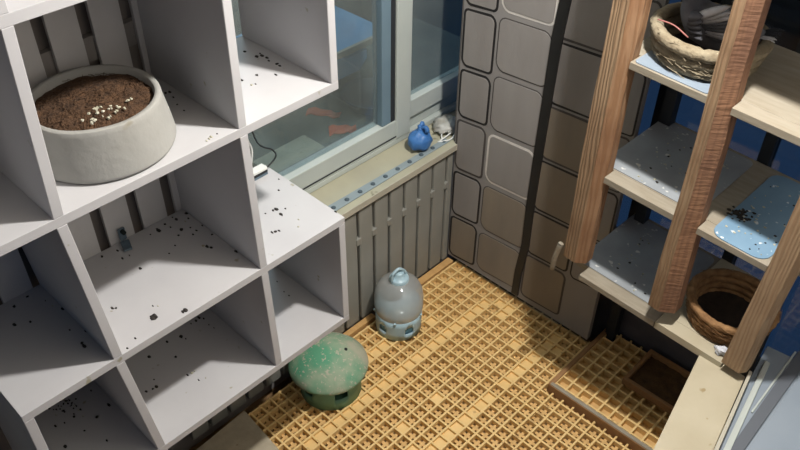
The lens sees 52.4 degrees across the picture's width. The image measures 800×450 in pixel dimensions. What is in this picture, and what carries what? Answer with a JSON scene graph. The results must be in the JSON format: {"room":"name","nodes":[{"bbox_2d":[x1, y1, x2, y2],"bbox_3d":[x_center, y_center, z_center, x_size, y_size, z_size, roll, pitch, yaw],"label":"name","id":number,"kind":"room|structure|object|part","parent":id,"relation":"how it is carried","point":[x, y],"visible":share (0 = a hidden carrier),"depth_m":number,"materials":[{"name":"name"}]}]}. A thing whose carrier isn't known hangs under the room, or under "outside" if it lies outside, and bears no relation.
{"room":"pigeon loft","nodes":[
{"label":"pigeon loft","id":0,"kind":"room"},
{"bbox_2d":[0,0,174,304],"bbox_3d":[-0.802,-0.345,1.641,0.005,1.820,0.637,32,49,32],"label":"lining","id":1,"kind":"object","parent":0,"point":[36,23],"depth_m":1.91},
{"bbox_2d":[0,121,453,449],"bbox_3d":[-0.946,0.532,2.558,0.295,0.655,3.900,32,49,32],"label":"wall","id":2,"kind":"structure","parent":0,"point":[187,442],"depth_m":2.90,"materials":[{"name":"grey paint"}]},
{"bbox_2d":[188,153,452,439],"bbox_3d":[-0.261,0.215,2.883,0.049,0.530,1.292,32,49,32],"label":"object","id":3,"kind":"object","parent":2,"relation":"attached to","point":[407,227],"visible":0.45,"depth_m":3.03,"materials":[{"name":"paint"}]},
{"bbox_2d":[278,0,458,193],"bbox_3d":[-0.162,-0.886,2.381,0.069,1.722,1.320,32,49,32],"label":"window","id":4,"kind":"structure","parent":2,"relation":"in","point":[398,110],"depth_m":2.85,"materials":[{"name":"glass"}]},
{"bbox_3d":[-0.305,-0.182,2.780,0.055,0.082,0.925,32,49,32],"label":"rail","id":5,"kind":"part","parent":4,"relation":"part of","materials":[{"name":"plastic"}]},
{"bbox_3d":[0.143,-0.479,3.165,0.040,0.055,0.392,32,49,32],"label":"rail","id":6,"kind":"part","parent":4,"relation":"part of","materials":[{"name":"plastic"}]},
{"bbox_3d":[0.151,-0.524,3.118,0.050,0.073,0.392,32,49,32],"label":"rail","id":7,"kind":"part","parent":4,"relation":"part of","materials":[{"name":"plastic"}]},
{"bbox_2d":[310,110,456,218],"bbox_3d":[-0.155,-0.192,2.912,0.314,0.026,1.350,32,49,32],"label":"window sill","id":8,"kind":"structure","parent":2,"relation":"on","point":[400,152],"depth_m":2.89,"materials":[{"name":"beige wood"}]},
{"bbox_2d":[328,139,449,210],"bbox_3d":[-0.169,-0.098,2.773,0.047,0.009,0.990,32,49,32],"label":"strip","id":9,"kind":"object","parent":8,"relation":"on","point":[352,196],"visible":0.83,"depth_m":2.85,"materials":[{"name":"grey"}]},
{"bbox_2d":[408,121,432,150],"bbox_3d":[0.072,-0.323,2.970,0.090,0.105,0.100,32,49,32],"label":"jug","id":10,"kind":"object","parent":8,"relation":"on","point":[421,139],"visible":1,"depth_m":2.95,"materials":[{"name":"blue ceramic"}]},
{"bbox_2d":[432,114,454,142],"bbox_3d":[0.177,-0.373,3.081,0.117,0.060,0.144,-11,41,-13],"label":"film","id":11,"kind":"object","parent":8,"relation":"on","point":[445,123],"visible":0.87,"depth_m":3.06,"materials":[{"name":"white"}]},
{"bbox_2d":[231,0,371,35],"bbox_3d":[-1.469,-1.518,3.411,0.100,2.700,4.000,32,49,32],"label":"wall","id":12,"kind":"structure","parent":0,"point":[361,8],"depth_m":5.04,"materials":[{"name":"grey paint"}]},
{"bbox_2d":[412,0,462,36],"bbox_3d":[0.476,-2.037,4.067,1.550,2.700,0.100,32,49,32],"label":"wall","id":13,"kind":"structure","parent":0,"point":[446,15],"depth_m":4.89,"materials":[{"name":"grey paint"}]},
{"bbox_2d":[189,257,760,449],"bbox_3d":[-0.172,1.290,2.220,2.450,0.060,3.900,32,49,32],"label":"floor","id":14,"kind":"structure","parent":0,"point":[253,406],"depth_m":2.96,"materials":[{"name":"brown wood"}]},
{"bbox_2d":[0,0,348,449],"bbox_3d":[-0.583,0.043,1.922,0.371,2.238,0.901,32,49,32],"label":"bookcase","id":15,"kind":"object","parent":14,"relation":"on","point":[192,49],"visible":0.91,"depth_m":1.86,"materials":[{"name":"white laminate"}]},
{"bbox_3d":[-0.725,-0.538,1.204,0.332,0.377,0.033,32,49,32],"label":"upright panel","id":16,"kind":"part","parent":15,"relation":"part of","materials":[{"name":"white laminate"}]},
{"bbox_3d":[-0.879,0.850,2.189,0.333,0.650,0.028,32,49,32],"label":"upright panel","id":17,"kind":"part","parent":15,"relation":"part of","materials":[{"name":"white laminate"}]},
{"bbox_3d":[-0.875,0.455,1.855,0.332,0.346,0.026,32,49,32],"label":"upright panel","id":18,"kind":"part","parent":15,"relation":"part of","materials":[{"name":"white laminate"}]},
{"bbox_3d":[-0.732,-0.234,1.455,0.332,0.371,0.039,32,49,32],"label":"upright panel","id":19,"kind":"part","parent":15,"relation":"part of","materials":[{"name":"white laminate"}]},
{"bbox_2d":[12,295,86,347],"bbox_3d":[-0.782,0.215,1.838,0.236,0.005,0.092,13,41,15],"label":"droppings","id":20,"kind":"object","parent":15,"relation":"on","point":[13,306],"visible":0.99,"depth_m":1.82},
{"bbox_2d":[48,395,85,430],"bbox_3d":[-0.847,0.492,2.077,0.137,0.006,0.078,32,49,32],"label":"droppings","id":21,"kind":"object","parent":15,"relation":"on","point":[63,410],"visible":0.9,"depth_m":2.10},
{"bbox_3d":[-0.734,0.069,1.714,0.332,0.386,0.049,32,49,32],"label":"upright panel","id":22,"kind":"part","parent":15,"relation":"part of","materials":[{"name":"white laminate"}]},
{"bbox_2d":[63,390,110,447],"bbox_3d":[-0.798,0.484,2.087,0.108,0.005,0.195,-7,40,-9],"label":"droppings","id":23,"kind":"object","parent":15,"relation":"on","point":[108,404],"visible":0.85,"depth_m":2.08},
{"bbox_2d":[31,64,175,183],"bbox_3d":[-0.606,-0.211,1.629,0.292,0.106,0.291,32,49,32],"label":"bowl","id":24,"kind":"object","parent":15,"relation":"on","point":[102,123],"visible":0.96,"depth_m":1.57,"materials":[{"name":"white ceramic"}]},
{"bbox_2d":[117,227,131,251],"bbox_3d":[-0.683,0.035,2.018,0.023,0.041,0.049,-19,44,-22],"label":"metal clip","id":25,"kind":"object","parent":15,"relation":"on","point":[126,245],"visible":1,"depth_m":2.02,"materials":[{"name":"black metal"}]},
{"bbox_3d":[-0.694,0.022,2.029,0.007,0.035,0.018,32,49,32],"label":"plate","id":26,"kind":"part","parent":25,"relation":"part of","materials":[{"name":"grey metal"}]},
{"bbox_3d":[-0.718,0.351,1.979,0.332,0.346,0.059,32,49,32],"label":"upright panel","id":27,"kind":"part","parent":15,"relation":"part of","materials":[{"name":"white laminate"}]},
{"bbox_2d":[101,212,237,348],"bbox_3d":[-0.577,0.114,1.960,0.314,0.008,0.377,32,49,32],"label":"droppings","id":28,"kind":"object","parent":15,"relation":"on","point":[154,316],"visible":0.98,"depth_m":2.00},
{"bbox_2d":[145,316,213,392],"bbox_3d":[-0.609,0.352,2.245,0.172,0.007,0.271,-1,40,-3],"label":"droppings","id":29,"kind":"object","parent":15,"relation":"on","point":[198,317],"visible":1,"depth_m":2.23},
{"bbox_2d":[164,91,217,141],"bbox_3d":[-0.449,-0.239,1.750,0.032,0.006,0.232,-23,45,-26],"label":"droppings","id":30,"kind":"object","parent":15,"relation":"on","point":[210,136],"visible":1,"depth_m":1.76},
{"bbox_3d":[-0.446,-0.423,1.681,0.332,0.371,0.025,32,49,32],"label":"upright panel","id":31,"kind":"part","parent":15,"relation":"part of","materials":[{"name":"white laminate"}]},
{"bbox_3d":[-0.450,-0.119,1.939,0.332,0.386,0.031,32,49,32],"label":"upright panel","id":32,"kind":"part","parent":15,"relation":"part of","materials":[{"name":"white laminate"}]},
{"bbox_3d":[-0.449,0.174,2.192,0.332,0.346,0.032,32,49,32],"label":"upright panel","id":33,"kind":"part","parent":15,"relation":"part of","materials":[{"name":"white laminate"}]},
{"bbox_2d":[249,142,252,160],"bbox_3d":[-0.406,-0.275,2.128,0.008,0.380,0.023,32,49,32],"label":"cable","id":34,"kind":"object","parent":15,"relation":"hanging from","point":[249,142],"visible":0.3,"depth_m":2.20,"materials":[{"name":"white plastic"}]},
{"bbox_2d":[253,163,267,180],"bbox_3d":[-0.401,-0.141,2.246,0.026,0.025,0.070,32,49,32],"label":"plug","id":35,"kind":"object","parent":15,"relation":"on","point":[260,170],"visible":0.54,"depth_m":2.25,"materials":[{"name":"white plastic"}]},
{"bbox_2d":[241,50,280,85],"bbox_3d":[-0.326,-0.369,1.904,0.098,0.006,0.166,-1,40,-2],"label":"droppings","id":36,"kind":"object","parent":15,"relation":"on","point":[261,55],"visible":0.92,"depth_m":1.93},
{"bbox_2d":[252,131,276,167],"bbox_3d":[-0.372,-0.295,2.147,0.007,0.372,0.084,32,49,32],"label":"cable","id":37,"kind":"object","parent":15,"relation":"hanging from","point":[272,161],"visible":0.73,"depth_m":2.24,"materials":[{"name":"black plastic"}]},
{"bbox_3d":[-0.266,-0.542,1.824,0.332,0.371,0.026,32,49,32],"label":"upright panel","id":38,"kind":"part","parent":15,"relation":"part of","materials":[{"name":"white laminate"}]},
{"bbox_2d":[265,178,336,232],"bbox_3d":[-0.306,-0.044,2.150,0.226,0.006,0.175,32,49,32],"label":"droppings","id":39,"kind":"object","parent":15,"relation":"on","point":[276,209],"visible":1,"depth_m":2.13},
{"bbox_3d":[-0.272,0.057,2.331,0.332,0.346,0.024,32,49,32],"label":"upright panel","id":40,"kind":"part","parent":15,"relation":"part of","materials":[{"name":"white laminate"}]},
{"bbox_2d":[415,258,452,288],"bbox_3d":[0.142,0.199,3.347,0.030,0.032,0.201,32,49,32],"label":"wood lath","id":41,"kind":"object","parent":14,"relation":"on","point":[443,265],"visible":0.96,"depth_m":3.33,"materials":[{"name":"brown wood"}]},
{"bbox_2d":[248,260,631,449],"bbox_3d":[0.157,0.771,2.670,1.215,0.032,1.503,32,49,32],"label":"floor grating","id":42,"kind":"structure","parent":14,"relation":"on","point":[476,303],"depth_m":2.88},
{"bbox_2d":[196,411,278,449],"bbox_3d":[-0.586,0.800,2.584,0.272,0.018,0.442,32,49,32],"label":"board","id":43,"kind":"object","parent":42,"relation":"on","point":[242,433],"visible":1,"depth_m":2.69,"materials":[{"name":"beige wood"}]},
{"bbox_2d":[288,332,368,410],"bbox_3d":[-0.247,0.490,2.819,0.277,0.200,0.277,32,49,32],"label":"pet feeder","id":44,"kind":"object","parent":42,"relation":"on","point":[329,374],"visible":0.97,"depth_m":2.74,"materials":[{"name":"green plastic"}]},
{"bbox_2d":[343,313,375,336],"bbox_3d":[-0.215,0.432,3.062,0.024,0.032,0.325,32,49,32],"label":"wood lath","id":45,"kind":"object","parent":42,"relation":"on","point":[370,318],"visible":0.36,"depth_m":3.10,"materials":[{"name":"brown wood"}]},
{"bbox_2d":[373,267,421,340],"bbox_3d":[-0.002,0.265,3.019,0.184,0.296,0.188,32,49,32],"label":"water jug","id":46,"kind":"object","parent":42,"relation":"on","point":[398,307],"visible":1,"depth_m":3.02,"materials":[{"name":"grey plastic"}]},
{"bbox_3d":[-0.003,0.173,2.939,0.080,0.054,0.014,-27,47,-29],"label":"cap handle","id":47,"kind":"part","parent":46,"relation":"part of","materials":[{"name":"blue plastic"}]},
{"bbox_2d":[547,328,735,449],"bbox_3d":[0.906,0.642,2.807,0.694,0.048,0.389,32,49,32],"label":"raised grating","id":48,"kind":"object","parent":42,"relation":"on","point":[591,383],"visible":0.54,"depth_m":2.85,"materials":[{"name":"brown wood"}]},
{"bbox_2d":[622,349,689,413],"bbox_3d":[0.938,0.561,2.853,0.250,0.031,0.190,32,49,32],"label":"tray","id":49,"kind":"object","parent":48,"relation":"on","point":[655,378],"visible":0.61,"depth_m":2.87,"materials":[{"name":"brown wood"}]},
{"bbox_2d":[550,0,799,412],"bbox_3d":[0.868,-0.238,2.107,0.710,2.456,0.429,32,49,32],"label":"rack","id":50,"kind":"object","parent":14,"relation":"on","point":[768,99],"visible":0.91,"depth_m":2.08,"materials":[{"name":"brown wood"}]},
{"bbox_3d":[0.558,-0.561,1.929,0.092,1.738,0.069,32,49,32],"label":"post","id":51,"kind":"part","parent":50,"relation":"part of","materials":[{"name":"brown wood"}]},
{"bbox_2d":[579,268,662,325],"bbox_3d":[0.663,0.214,2.453,0.048,0.029,0.267,-32,50,-33],"label":"shelf","id":52,"kind":"object","parent":50,"relation":"attached to","point":[627,300],"depth_m":2.44,"materials":[{"name":"brown wood"}]},
{"bbox_2d":[603,171,676,219],"bbox_3d":[0.660,-0.082,2.211,0.048,0.028,0.221,-32,50,-33],"label":"shelf","id":53,"kind":"object","parent":50,"relation":"attached to","point":[650,198],"depth_m":2.20,"materials":[{"name":"brown wood"}]},
{"bbox_3d":[0.809,-0.422,2.369,0.036,2.400,0.037,32,49,32],"label":"leg","id":54,"kind":"part","parent":50,"relation":"part of","materials":[{"name":"grey"}]},
{"bbox_2d":[585,215,713,302],"bbox_3d":[0.779,0.108,2.561,0.309,0.014,0.331,32,49,32],"label":"mat","id":55,"kind":"object","parent":50,"relation":"on","point":[617,246],"visible":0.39,"depth_m":2.57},
{"bbox_2d":[617,233,662,293],"bbox_3d":[0.780,0.125,2.539,0.167,0.011,0.276,24,45,26],"label":"droppings","id":56,"kind":"object","parent":55,"relation":"on","point":[647,233],"visible":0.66,"depth_m":2.54},
{"bbox_2d":[629,56,707,102],"bbox_3d":[0.663,-0.355,1.980,0.048,0.028,0.216,-32,50,-33],"label":"shelf","id":57,"kind":"object","parent":50,"relation":"attached to","point":[633,66],"depth_m":1.97,"materials":[{"name":"brown wood"}]},
{"bbox_2d":[636,50,710,93],"bbox_3d":[0.768,-0.430,2.051,0.212,0.011,0.333,32,49,32],"label":"sheet","id":58,"kind":"object","parent":50,"relation":"on","point":[647,60],"visible":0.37,"depth_m":1.97,"materials":[{"name":"white paper"}]},
{"bbox_2d":[649,2,773,81],"bbox_3d":[0.763,-0.450,2.014,0.294,0.106,0.294,32,49,32],"label":"nest","id":59,"kind":"object","parent":58,"relation":"on","point":[671,47],"visible":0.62,"depth_m":1.95,"materials":[{"name":"beige wicker"}]},
{"bbox_2d":[657,19,688,37],"bbox_3d":[0.662,-0.477,1.970,0.087,0.021,0.008,32,49,32],"label":"stick","id":60,"kind":"object","parent":59,"relation":"on","point":[679,29],"visible":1,"depth_m":1.97,"materials":[{"name":"red"}]},
{"bbox_2d":[680,0,783,50],"bbox_3d":[0.789,-0.493,1.972,0.250,0.182,0.151,-4,40,-5],"label":"pigeon","id":61,"kind":"object","parent":59,"relation":"on","point":[704,22],"visible":0.6,"depth_m":1.95,"materials":[{"name":"grey"}]},
{"bbox_2d":[614,122,752,201],"bbox_3d":[0.792,-0.178,2.308,0.309,0.014,0.329,32,49,32],"label":"mat","id":62,"kind":"object","parent":50,"relation":"on","point":[641,150],"visible":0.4,"depth_m":2.31,"materials":[{"name":"grey fabric"}]},
{"bbox_2d":[637,135,728,191],"bbox_3d":[0.792,-0.161,2.286,0.190,0.011,0.270,32,49,32],"label":"droppings","id":63,"kind":"object","parent":62,"relation":"on","point":[677,135],"visible":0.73,"depth_m":2.29},
{"bbox_2d":[654,314,723,366],"bbox_3d":[0.833,0.331,2.328,0.048,0.034,0.213,-32,50,-33],"label":"shelf","id":64,"kind":"object","parent":50,"relation":"attached to","point":[679,330],"depth_m":2.33,"materials":[{"name":"brown wood"}]},
{"bbox_3d":[0.763,-0.430,1.780,0.080,1.726,0.078,32,49,32],"label":"post","id":65,"kind":"part","parent":50,"relation":"part of","materials":[{"name":"brown wood"}]},
{"bbox_2d":[714,345,727,355],"bbox_3d":[0.899,0.351,2.270,0.038,0.030,0.040,7,40,8],"label":"paper scrap","id":66,"kind":"object","parent":50,"relation":"on","point":[720,350],"visible":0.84,"depth_m":2.26,"materials":[{"name":"white paper"}]},
{"bbox_2d":[685,268,781,346],"bbox_3d":[0.955,0.243,2.352,0.261,0.111,0.261,11,41,12],"label":"wicker basket","id":67,"kind":"object","parent":50,"relation":"on","point":[718,299],"visible":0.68,"depth_m":2.39,"materials":[{"name":"brown wicker"}]},
{"bbox_2d":[696,220,772,271],"bbox_3d":[0.853,0.051,2.070,0.048,0.027,0.194,-32,50,-33],"label":"shelf","id":68,"kind":"object","parent":50,"relation":"attached to","point":[704,228],"depth_m":2.07,"materials":[{"name":"brown wood"}]},
{"bbox_2d":[714,175,799,258],"bbox_3d":[0.978,-0.027,2.147,0.160,0.009,0.373,32,49,32],"label":"sheet","id":69,"kind":"object","parent":50,"relation":"on","point":[771,217],"visible":0.98,"depth_m":2.13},
{"bbox_2d":[725,186,799,254],"bbox_3d":[0.958,-0.026,2.141,0.164,0.010,0.307,32,49,32],"label":"droppings","id":70,"kind":"object","parent":69,"relation":"on","point":[742,211],"visible":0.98,"depth_m":2.14},
{"bbox_3d":[1.155,-0.206,2.116,0.036,2.400,0.037,32,49,32],"label":"leg","id":71,"kind":"part","parent":50,"relation":"part of","materials":[{"name":"grey"}]},
{"bbox_3d":[0.955,-0.276,1.646,0.059,1.763,0.136,-27,47,-29],"label":"post","id":72,"kind":"part","parent":50,"relation":"part of","materials":[{"name":"brown wood"}]},
{"bbox_2d":[730,101,799,145],"bbox_3d":[0.858,-0.221,1.837,0.048,0.028,0.216,-32,50,-33],"label":"shelf","id":73,"kind":"object","parent":50,"relation":"attached to","point":[781,125],"depth_m":1.85,"materials":[{"name":"brown wood"}]},
{"bbox_3d":[0.578,0.917,2.149,0.048,0.622,0.390,32,49,32],"label":"stand","id":74,"kind":"object","parent":14,"relation":"on","visible":0},
{"bbox_2d":[654,355,744,449],"bbox_3d":[0.672,0.620,2.006,0.131,0.018,0.874,23,45,24],"label":"wooden board","id":75,"kind":"object","parent":74,"relation":"on","point":[698,417],"visible":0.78,"depth_m":2.15,"materials":[{"name":"beige wood"}]},
{"bbox_2d":[714,371,751,449],"bbox_3d":[0.722,0.647,1.974,0.011,0.053,0.864,24,45,25],"label":"trim","id":76,"kind":"structure","parent":75,"relation":"attached to","point":[742,390],"depth_m":2.12,"materials":[{"name":"beige wood"}]},
{"bbox_2d":[719,346,799,449],"bbox_3d":[0.879,0.669,1.968,0.425,0.040,1.040,32,49,32],"label":"window","id":77,"kind":"structure","parent":76,"relation":"attached to","point":[766,416],"depth_m":2.16,"materials":[{"name":"grey plastic"}]},
{"bbox_3d":[0.920,0.683,1.928,0.312,0.010,1.040,32,49,32],"label":"sill","id":78,"kind":"part","parent":77,"relation":"part of","materials":[{"name":"grey plastic"}]},
{"bbox_2d":[448,0,668,339],"bbox_3d":[0.469,-0.797,2.326,0.688,2.776,0.024,32,49,32],"label":"wall","id":79,"kind":"structure","parent":0,"point":[505,45],"depth_m":2.79,"materials":[{"name":"tile"}]},
{"bbox_2d":[454,0,463,140],"bbox_3d":[0.224,-1.169,2.334,0.010,2.220,0.020,32,49,32],"label":"trim","id":80,"kind":"structure","parent":79,"relation":"attached to","point":[463,0],"depth_m":2.85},
{"bbox_2d":[511,0,571,295],"bbox_3d":[0.483,-0.591,2.461,0.078,2.265,0.014,32,49,32],"label":"trim","id":81,"kind":"structure","parent":79,"relation":"attached to","point":[564,6],"depth_m":2.69,"materials":[{"name":"black metal"}]},
{"bbox_2d":[590,293,724,372],"bbox_3d":[0.947,0.344,2.937,0.640,0.500,0.065,32,49,32],"label":"wall","id":82,"kind":"structure","parent":0,"point":[641,333],"depth_m":2.99,"materials":[{"name":"black"}]},
{"bbox_3d":[-0.889,-0.087,3.860,1.550,0.060,3.800,32,49,32],"label":"floor","id":83,"kind":"structure","parent":0,"visible":0},
{"bbox_2d":[248,18,460,167],"bbox_3d":[-0.550,-0.128,3.407,0.580,0.590,2.400,32,49,32],"label":"window bench","id":84,"kind":"object","parent":83,"relation":"on","point":[435,50],"visible":0.23,"depth_m":3.42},
{"bbox_2d":[252,135,323,172],"bbox_3d":[-0.415,-0.257,3.083,0.140,0.024,0.260,32,49,32],"label":"flat box","id":85,"kind":"object","parent":84,"relation":"on","point":[303,146],"visible":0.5,"depth_m":3.08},
{"bbox_2d":[236,6,372,79],"bbox_3d":[-0.400,-0.671,3.405,0.410,0.250,0.600,32,49,32],"label":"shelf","id":86,"kind":"object","parent":84,"relation":"on","point":[353,32],"visible":0.18,"depth_m":3.36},
{"bbox_2d":[305,107,340,118],"bbox_3d":[-0.313,-0.459,3.335,0.141,0.015,0.056,11,41,11],"label":"scrap","id":87,"kind":"object","parent":84,"relation":"on","point":[313,110],"visible":1,"depth_m":3.33,"materials":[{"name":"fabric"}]},
{"bbox_2d":[328,124,355,135],"bbox_3d":[-0.229,-0.380,3.242,0.111,0.015,0.068,-4,40,-6],"label":"scrap","id":88,"kind":"object","parent":84,"relation":"on","point":[333,129],"visible":0.92,"depth_m":3.24,"materials":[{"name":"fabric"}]},
{"bbox_3d":[1.255,-1.324,1.195,1.420,0.500,0.065,32,49,32],"label":"lintel","id":89,"kind":"object","parent":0,"visible":0},
{"bbox_2d":[616,0,799,264],"bbox_3d":[1.239,-0.204,2.115,1.405,2.400,0.050,32,49,32],"label":"window","id":90,"kind":"structure","parent":89,"relation":"attached to","point":[782,14],"depth_m":2.16,"materials":[{"name":"glass"}]}
]}

